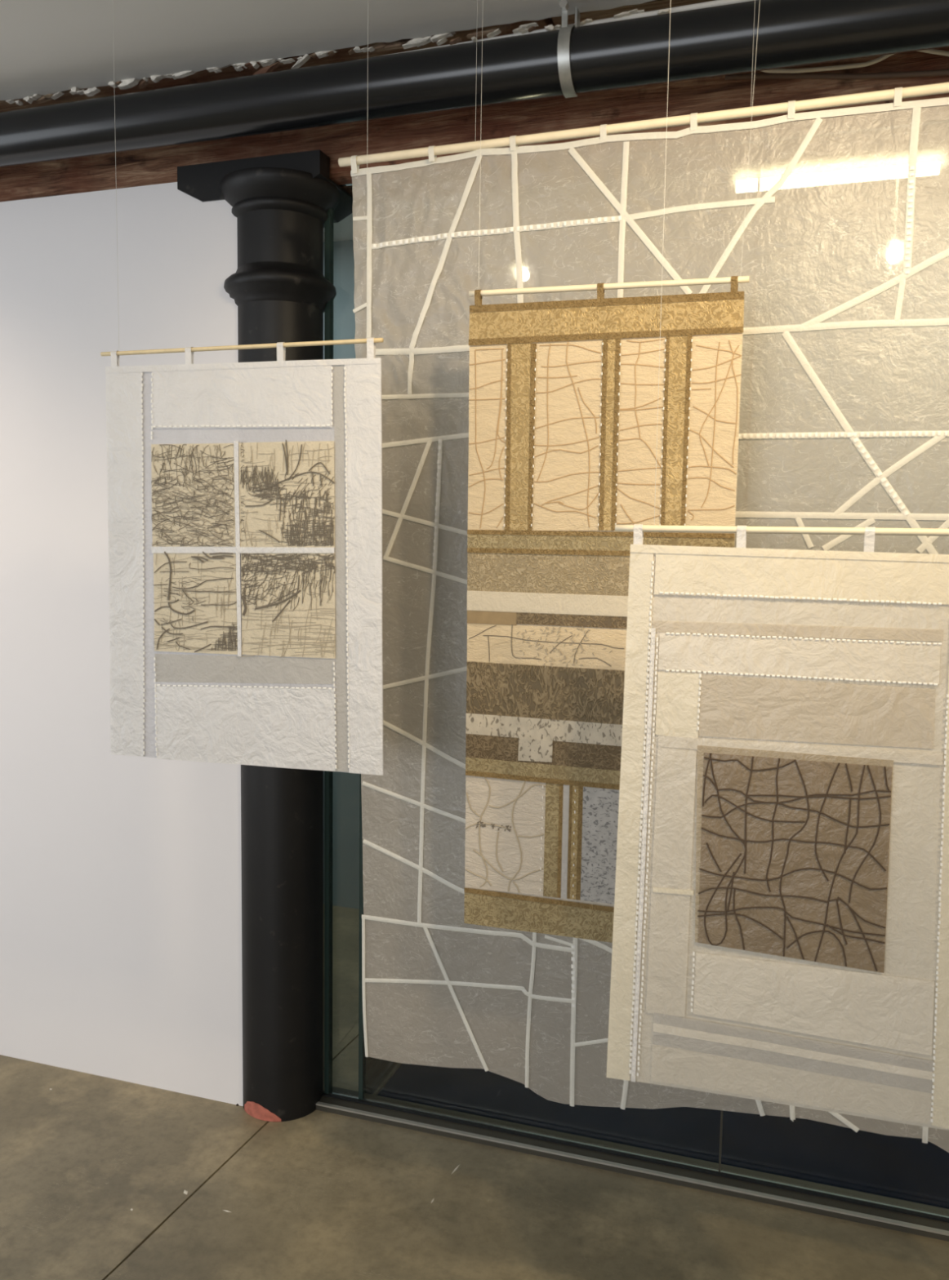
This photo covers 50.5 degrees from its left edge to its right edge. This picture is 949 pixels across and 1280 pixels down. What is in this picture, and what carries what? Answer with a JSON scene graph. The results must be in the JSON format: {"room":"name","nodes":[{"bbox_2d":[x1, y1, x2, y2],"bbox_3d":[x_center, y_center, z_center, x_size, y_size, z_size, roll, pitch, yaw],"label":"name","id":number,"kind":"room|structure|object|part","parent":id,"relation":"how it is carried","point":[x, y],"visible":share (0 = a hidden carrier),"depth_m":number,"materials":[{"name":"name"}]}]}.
{"room":"art gallery","nodes":[
{"label":"art gallery","id":0,"kind":"room"},
{"bbox_2d":[0,182,243,1106],"bbox_3d":[-1.923,-0.009,3.135,2.805,2.470,0.100,3,6,18],"label":"wall","id":1,"kind":"structure","parent":0,"point":[121,875],"depth_m":2.80,"materials":[{"name":"white paint"}]},
{"bbox_2d":[0,20,948,201],"bbox_3d":[0.314,-1.287,2.397,7.400,0.300,0.218,3,6,18],"label":"timber beam","id":2,"kind":"structure","parent":1,"relation":"on","point":[158,165],"depth_m":2.40,"materials":[{"name":"brown wood"}]},
{"bbox_2d":[724,68,948,79],"bbox_3d":[0.843,-1.191,2.100,0.627,0.059,0.012,3,6,18],"label":"cable","id":3,"kind":"object","parent":2,"relation":"attached to","point":[937,72],"visible":0.98,"depth_m":2.12,"materials":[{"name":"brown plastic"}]},
{"bbox_2d":[760,48,948,72],"bbox_3d":[0.857,-1.189,2.068,0.571,0.063,0.009,3,6,18],"label":"loose cable","id":4,"kind":"object","parent":2,"relation":"attached to","point":[940,52],"visible":0.69,"depth_m":2.09,"materials":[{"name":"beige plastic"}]},
{"bbox_2d":[323,239,359,909],"bbox_3d":[0.726,-0.274,3.805,7.400,2.950,0.100,3,6,18],"label":"window pane","id":5,"kind":"structure","parent":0,"point":[345,785],"depth_m":4.25,"materials":[{"name":"glass"}]},
{"bbox_2d":[364,1046,401,1095],"bbox_3d":[-0.075,0.006,3.323,0.038,2.460,1.360,3,6,18],"label":"window","id":6,"kind":"structure","parent":5,"relation":"in","point":[372,1066],"depth_m":2.87,"materials":[{"name":"clear glass"}]},
{"bbox_3d":[-0.089,1.214,3.449,0.038,0.030,1.335,3,6,18],"label":"side rail","id":7,"kind":"part","parent":6,"relation":"part of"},
{"bbox_2d":[0,0,713,111],"bbox_3d":[-0.621,-1.104,-0.443,7.400,0.092,5.762,3,6,18],"label":"ceiling","id":8,"kind":"structure","parent":0,"point":[52,51],"depth_m":2.21,"materials":[{"name":"paint"}]},
{"bbox_2d":[100,0,383,775],"bbox_3d":[-0.461,-0.522,1.954,0.627,1.562,0.013,3,6,18],"label":"wall hanging","id":9,"kind":"object","parent":8,"relation":"hanging from","point":[245,499],"visible":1,"depth_m":1.98,"materials":[{"name":"paper"}]},
{"bbox_3d":[-0.716,-0.149,2.069,0.093,0.789,0.004,3,6,18],"label":"panel","id":10,"kind":"part","parent":9,"relation":"part of","materials":[{"name":"paper"}]},
{"bbox_3d":[-0.457,-0.469,1.954,0.400,0.118,0.003,3,6,18],"label":"panel","id":11,"kind":"part","parent":9,"relation":"part of","materials":[{"name":"fabric"}]},
{"bbox_3d":[-0.464,-0.567,1.952,0.620,0.010,0.008,3,6,18],"label":"hanging rod","id":12,"kind":"part","parent":9,"relation":"part of","materials":[{"name":"wood"}]},
{"bbox_3d":[-0.465,0.170,2.015,0.410,0.170,0.003,3,6,18],"label":"panel","id":13,"kind":"part","parent":9,"relation":"part of","materials":[{"name":"paper"}]},
{"bbox_3d":[-0.209,-0.128,1.903,0.082,0.777,0.003,3,6,18],"label":"panel","id":14,"kind":"part","parent":9,"relation":"part of","materials":[{"name":"paper"}]},
{"bbox_2d":[368,0,754,57],"bbox_3d":[1.602,-1.264,1.688,3.911,0.072,0.013,3,6,18],"label":"conduit","id":15,"kind":"object","parent":8,"relation":"attached to","point":[715,2],"visible":0.38,"depth_m":2.09,"materials":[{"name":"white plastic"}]},
{"bbox_2d":[556,0,579,97],"bbox_3d":[0.196,-1.227,2.087,0.029,0.164,0.084,3,6,18],"label":"clamp","id":16,"kind":"object","parent":8,"relation":"attached to","point":[564,33],"visible":0.9,"depth_m":2.06,"materials":[{"name":"metal"}]},
{"bbox_2d":[0,0,948,167],"bbox_3d":[0.216,-1.213,2.108,7.180,0.122,0.122,3,6,18],"label":"ceiling pipe","id":17,"kind":"object","parent":16,"relation":"hanging from","point":[717,40],"visible":1,"depth_m":2.13,"materials":[{"name":"black metal"}]},
{"bbox_2d":[463,0,759,942],"bbox_3d":[0.235,-0.348,1.878,0.524,1.875,0.020,3,6,19],"label":"wall hanging","id":18,"kind":"object","parent":8,"relation":"hanging from","point":[564,396],"visible":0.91,"depth_m":1.92,"materials":[{"name":"fabric"}]},
{"bbox_3d":[0.025,-0.389,1.942,0.079,0.354,0.002,3,6,18],"label":"cream panel","id":19,"kind":"part","parent":18,"relation":"part of","materials":[{"name":"beige fabric"}]},
{"bbox_3d":[0.060,0.387,2.000,0.166,0.235,0.002,3,6,18],"label":"cream panel","id":20,"kind":"part","parent":18,"relation":"part of","materials":[{"name":"beige fabric"}]},
{"bbox_3d":[0.175,-0.384,1.892,0.130,0.355,0.002,3,6,18],"label":"cream panel","id":21,"kind":"part","parent":18,"relation":"part of","materials":[{"name":"beige fabric"}]},
{"bbox_3d":[0.334,0.396,1.908,0.265,0.238,0.002,3,6,18],"label":"speckled panel","id":22,"kind":"part","parent":18,"relation":"part of","materials":[{"name":"grey fabric"}]},
{"bbox_3d":[0.237,-0.649,1.850,0.518,0.018,0.011,3,6,18],"label":"hanging rod","id":23,"kind":"part","parent":18,"relation":"part of","materials":[{"name":"wood"}]},
{"bbox_3d":[0.305,-0.378,1.849,0.084,0.352,0.001,3,6,18],"label":"cream panel","id":24,"kind":"part","parent":18,"relation":"part of","materials":[{"name":"beige fabric"}]},
{"bbox_3d":[0.429,-0.372,1.810,0.089,0.350,0.001,3,6,18],"label":"cream panel","id":25,"kind":"part","parent":18,"relation":"part of","materials":[{"name":"beige fabric"}]},
{"bbox_2d":[337,0,948,1152],"bbox_3d":[0.372,-0.141,2.012,1.412,2.308,0.026,3,6,18],"label":"textile","id":26,"kind":"object","parent":8,"relation":"hanging from","point":[843,418],"visible":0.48,"depth_m":2.02,"materials":[{"name":"fabric"}]},
{"bbox_3d":[0.375,-0.995,1.932,1.395,0.029,0.017,3,6,18],"label":"hanging rod","id":27,"kind":"part","parent":26,"relation":"part of","materials":[{"name":"wood"}]},
{"bbox_2d":[605,11,948,1130],"bbox_3d":[0.502,-0.239,1.567,0.565,2.025,0.014,3,6,18],"label":"wall hanging","id":28,"kind":"object","parent":8,"relation":"hanging from","point":[780,932],"visible":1,"depth_m":1.61,"materials":[{"name":"fabric"}]},
{"bbox_3d":[0.260,0.307,1.693,0.053,0.908,0.003,3,6,18],"label":"panel","id":29,"kind":"part","parent":28,"relation":"part of","materials":[{"name":"paper"}]},
{"bbox_3d":[0.333,0.107,1.650,0.070,0.109,0.001,3,6,19],"label":"panel","id":30,"kind":"part","parent":28,"relation":"part of","materials":[{"name":"fabric"}]},
{"bbox_3d":[0.501,-0.171,1.574,0.565,0.013,0.011,3,6,18],"label":"hanging rod","id":31,"kind":"part","parent":28,"relation":"part of","materials":[{"name":"wood"}]},
{"bbox_3d":[0.510,0.729,1.647,0.437,0.066,0.003,3,6,18],"label":"panel","id":32,"kind":"part","parent":28,"relation":"part of","materials":[{"name":"fabric"}]},
{"bbox_3d":[0.503,0.028,1.588,0.423,0.061,0.001,3,6,18],"label":"cross panel","id":33,"kind":"part","parent":28,"relation":"part of","materials":[{"name":"beige fabric"}]},
{"bbox_3d":[0.522,-0.097,1.570,0.479,0.071,0.002,3,6,18],"label":"panel","id":34,"kind":"part","parent":28,"relation":"part of","materials":[{"name":"paper"}]},
{"bbox_3d":[0.541,0.582,1.624,0.367,0.120,0.002,3,6,18],"label":"panel","id":35,"kind":"part","parent":28,"relation":"part of","materials":[{"name":"beige paper"}]},
{"bbox_3d":[0.534,0.114,1.587,0.351,0.101,0.001,3,6,18],"label":"panel","id":36,"kind":"part","parent":28,"relation":"part of","materials":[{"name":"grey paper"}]},
{"bbox_3d":[0.735,0.326,1.538,0.056,0.884,0.004,3,6,18],"label":"panel","id":37,"kind":"part","parent":28,"relation":"part of","materials":[{"name":"paper"}]},
{"bbox_2d":[323,17,551,242],"bbox_3d":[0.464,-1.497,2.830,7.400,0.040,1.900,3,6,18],"label":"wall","id":38,"kind":"structure","parent":0,"point":[343,229],"depth_m":3.91,"materials":[{"name":"paint"}]},
{"bbox_2d":[0,904,948,1279],"bbox_3d":[-0.405,1.541,0.589,7.400,0.108,7.400,3,6,18],"label":"floor","id":39,"kind":"structure","parent":0,"point":[102,1178],"depth_m":2.36,"materials":[{"name":"concrete"}]},
{"bbox_2d":[177,149,352,1121],"bbox_3d":[-0.561,0.033,2.721,0.407,2.505,0.326,3,6,18],"label":"column","id":40,"kind":"structure","parent":39,"relation":"on","point":[281,292],"depth_m":2.64,"materials":[{"name":"black metal"}]},
{"bbox_3d":[-0.532,-1.172,2.644,0.406,0.092,0.250,3,6,18],"label":"bearing plate","id":41,"kind":"part","parent":40,"relation":"part of","materials":[{"name":"black paint"}]},
{"bbox_3d":[-0.498,-1.117,2.585,0.303,0.092,0.303,3,6,18],"label":"capital moulding","id":42,"kind":"part","parent":40,"relation":"part of","materials":[{"name":"black paint"}]},
{"bbox_2d":[315,1086,948,1241],"bbox_3d":[1.619,1.368,2.142,4.312,0.021,0.098,3,6,18],"label":"floor track","id":43,"kind":"object","parent":39,"relation":"on","point":[904,1220],"visible":0.87,"depth_m":2.51,"materials":[{"name":"grey metal"}]},
{"bbox_2d":[324,208,333,1093],"bbox_3d":[-0.392,0.051,2.702,0.014,2.443,0.024,3,6,18],"label":"window frame","id":44,"kind":"structure","parent":43,"relation":"on","point":[328,224],"depth_m":2.75,"materials":[{"name":"grey metal"}]},
{"bbox_2d":[330,183,358,1098],"bbox_3d":[-0.348,0.053,2.688,0.102,2.443,0.010,3,6,18],"label":"window","id":45,"kind":"structure","parent":43,"relation":"on","point":[348,184],"depth_m":2.79,"materials":[{"name":"clear glass"}]},
{"bbox_2d":[358,773,364,1099],"bbox_3d":[-0.295,0.056,2.671,0.012,2.443,0.012,3,6,18],"label":"trim","id":46,"kind":"structure","parent":43,"relation":"on","point":[361,1035],"depth_m":2.75,"materials":[{"name":"green metal"}]},
{"bbox_2d":[363,1098,720,1171],"bbox_3d":[0.165,0.077,2.521,0.960,2.443,0.010,3,6,18],"label":"window","id":47,"kind":"structure","parent":43,"relation":"on","point":[364,1099],"depth_m":2.62,"materials":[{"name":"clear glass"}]},
{"bbox_2d":[718,1110,722,1172],"bbox_3d":[0.623,0.098,2.371,0.004,2.443,0.010,3,6,18],"label":"trim","id":48,"kind":"structure","parent":43,"relation":"on","point":[721,1117],"depth_m":2.47,"materials":[{"name":"grey metal"}]},
{"bbox_2d":[720,1111,948,1217],"bbox_3d":[2.158,0.168,1.871,3.226,2.443,0.010,3,6,18],"label":"window","id":49,"kind":"structure","parent":43,"relation":"on","point":[722,1111],"depth_m":2.41,"materials":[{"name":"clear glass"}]},
{"bbox_2d":[377,1063,948,1208],"bbox_3d":[1.911,1.316,2.798,4.169,0.008,1.331,3,6,18],"label":"window pane","id":50,"kind":"object","parent":39,"relation":"on","point":[912,1170],"visible":0.2,"depth_m":2.66,"materials":[{"name":"black glass"}]}
]}

